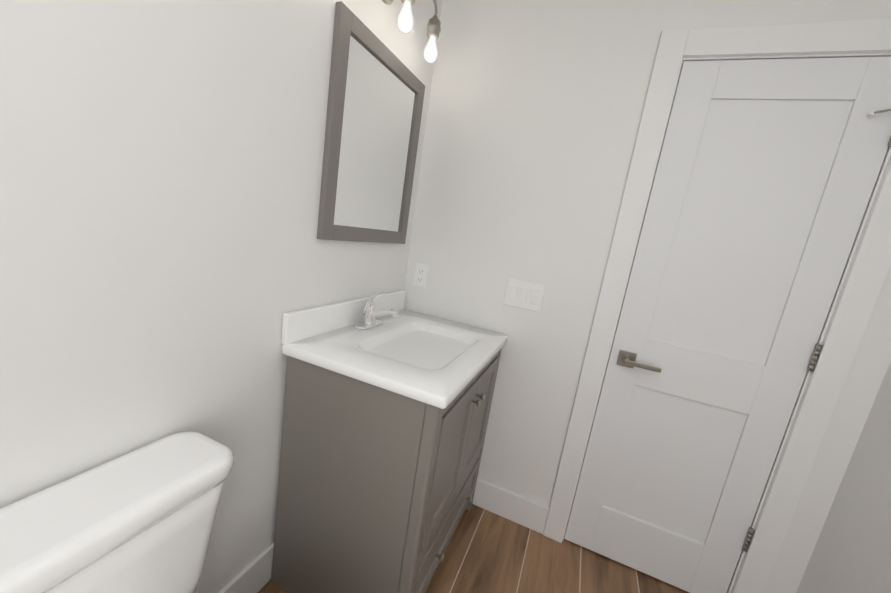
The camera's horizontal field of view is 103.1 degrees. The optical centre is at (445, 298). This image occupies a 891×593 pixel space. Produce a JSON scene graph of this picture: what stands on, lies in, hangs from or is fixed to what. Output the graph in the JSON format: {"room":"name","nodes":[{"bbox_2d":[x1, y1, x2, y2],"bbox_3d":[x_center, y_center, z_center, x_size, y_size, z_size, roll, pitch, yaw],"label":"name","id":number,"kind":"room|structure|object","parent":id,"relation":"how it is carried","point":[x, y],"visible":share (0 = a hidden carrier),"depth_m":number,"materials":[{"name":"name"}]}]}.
{"room":"bathroom","nodes":[
{"label":"bathroom","id":0,"kind":"room"},
{"bbox_2d":[0,0,441,592],"bbox_3d":[-0.736,-0.092,0.536,0.100,2.400,2.920,13,11,20],"label":"wall","id":1,"kind":"structure","parent":0,"point":[168,258],"depth_m":0.75,"materials":[{"name":"white paint"}]},
{"bbox_2d":[218,542,273,592],"bbox_3d":[-0.851,1.018,0.726,0.016,0.140,2.720,13,11,20],"label":"baseboard","id":2,"kind":"structure","parent":1,"relation":"attached to","point":[254,576],"depth_m":1.20,"materials":[{"name":"white wood"}]},
{"bbox_2d":[317,1,424,243],"bbox_3d":[-0.254,-0.561,1.348,0.022,0.687,0.565,13,11,20],"label":"mirror","id":3,"kind":"object","parent":1,"relation":"attached to","point":[376,92],"visible":1,"depth_m":1.26,"materials":[{"name":"grey mirror"}]},
{"bbox_2d":[382,0,440,63],"bbox_3d":[-0.155,-1.016,1.186,0.128,0.230,0.468,13,11,20],"label":"sconce","id":4,"kind":"object","parent":1,"relation":"attached to","point":[405,21],"visible":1,"depth_m":1.34,"materials":[{"name":"white glass"}]},
{"bbox_2d":[257,504,688,592],"bbox_3d":[0.004,1.291,0.575,2.000,0.080,3.220,13,11,20],"label":"floor","id":5,"kind":"structure","parent":0,"point":[486,551],"depth_m":1.50,"materials":[{"name":"brown wood"}]},
{"bbox_2d":[0,431,233,592],"bbox_3d":[-0.445,0.781,0.611,0.725,0.764,0.458,13,11,20],"label":"toilet","id":6,"kind":"object","parent":5,"relation":"on","point":[141,520],"visible":1,"depth_m":0.65,"materials":[{"name":"white ceramic"}]},
{"bbox_2d":[271,290,507,592],"bbox_3d":[-0.166,0.545,1.428,0.578,1.001,0.761,13,11,20],"label":"bathroom vanity","id":7,"kind":"object","parent":5,"relation":"on","point":[384,425],"visible":1,"depth_m":1.11,"materials":[{"name":"grey wood"}]},
{"bbox_2d":[354,290,398,329],"bbox_3d":[-0.253,0.041,1.403,0.158,0.157,0.154,13,11,20],"label":"faucet","id":8,"kind":"object","parent":7,"relation":"on","point":[371,313],"visible":1,"depth_m":1.40,"materials":[{"name":"silver metal"}]},
{"bbox_2d":[404,0,890,592],"bbox_3d":[0.663,-0.062,1.502,1.800,2.400,0.100,13,11,20],"label":"wall","id":9,"kind":"structure","parent":0,"point":[534,116],"depth_m":1.50,"materials":[{"name":"white paint"}]},
{"bbox_2d":[413,263,428,287],"bbox_3d":[-0.123,-0.115,1.757,0.070,0.115,0.008,13,11,20],"label":"electrical outlet plate","id":10,"kind":"object","parent":9,"relation":"attached to","point":[420,275],"visible":1,"depth_m":1.75,"materials":[{"name":"white plastic"}]},
{"bbox_2d":[473,478,548,533],"bbox_3d":[0.074,0.952,1.811,0.869,0.140,0.017,13,11,20],"label":"baseboard","id":11,"kind":"structure","parent":9,"relation":"attached to","point":[526,512],"depth_m":1.71,"materials":[{"name":"white wood"}]},
{"bbox_2d":[503,278,545,311],"bbox_3d":[0.349,-0.016,1.575,0.167,0.122,0.013,13,11,20],"label":"switch plate","id":12,"kind":"object","parent":9,"relation":"attached to","point":[524,295],"visible":1,"depth_m":1.57,"materials":[{"name":"white plastic"}]},
{"bbox_2d":[543,19,890,592],"bbox_3d":[1.007,0.151,1.379,0.806,2.134,0.118,13,11,20],"label":"door frame","id":13,"kind":"structure","parent":9,"relation":"attached to","point":[868,270],"depth_m":1.26,"materials":[{"name":"white wood"}]},
{"bbox_2d":[564,56,890,592],"bbox_3d":[1.004,0.203,1.333,0.665,2.030,0.093,13,11,20],"label":"door","id":14,"kind":"structure","parent":9,"relation":"in","point":[765,176],"depth_m":1.31,"materials":[{"name":"painted wood"},{"name":"satin nickel"}]},
{"bbox_2d":[796,361,890,592],"bbox_3d":[1.002,0.301,-0.124,0.100,2.400,2.920,13,11,20],"label":"wall","id":15,"kind":"structure","parent":0,"point":[851,552],"depth_m":1.15,"materials":[{"name":"white paint"}]}
]}

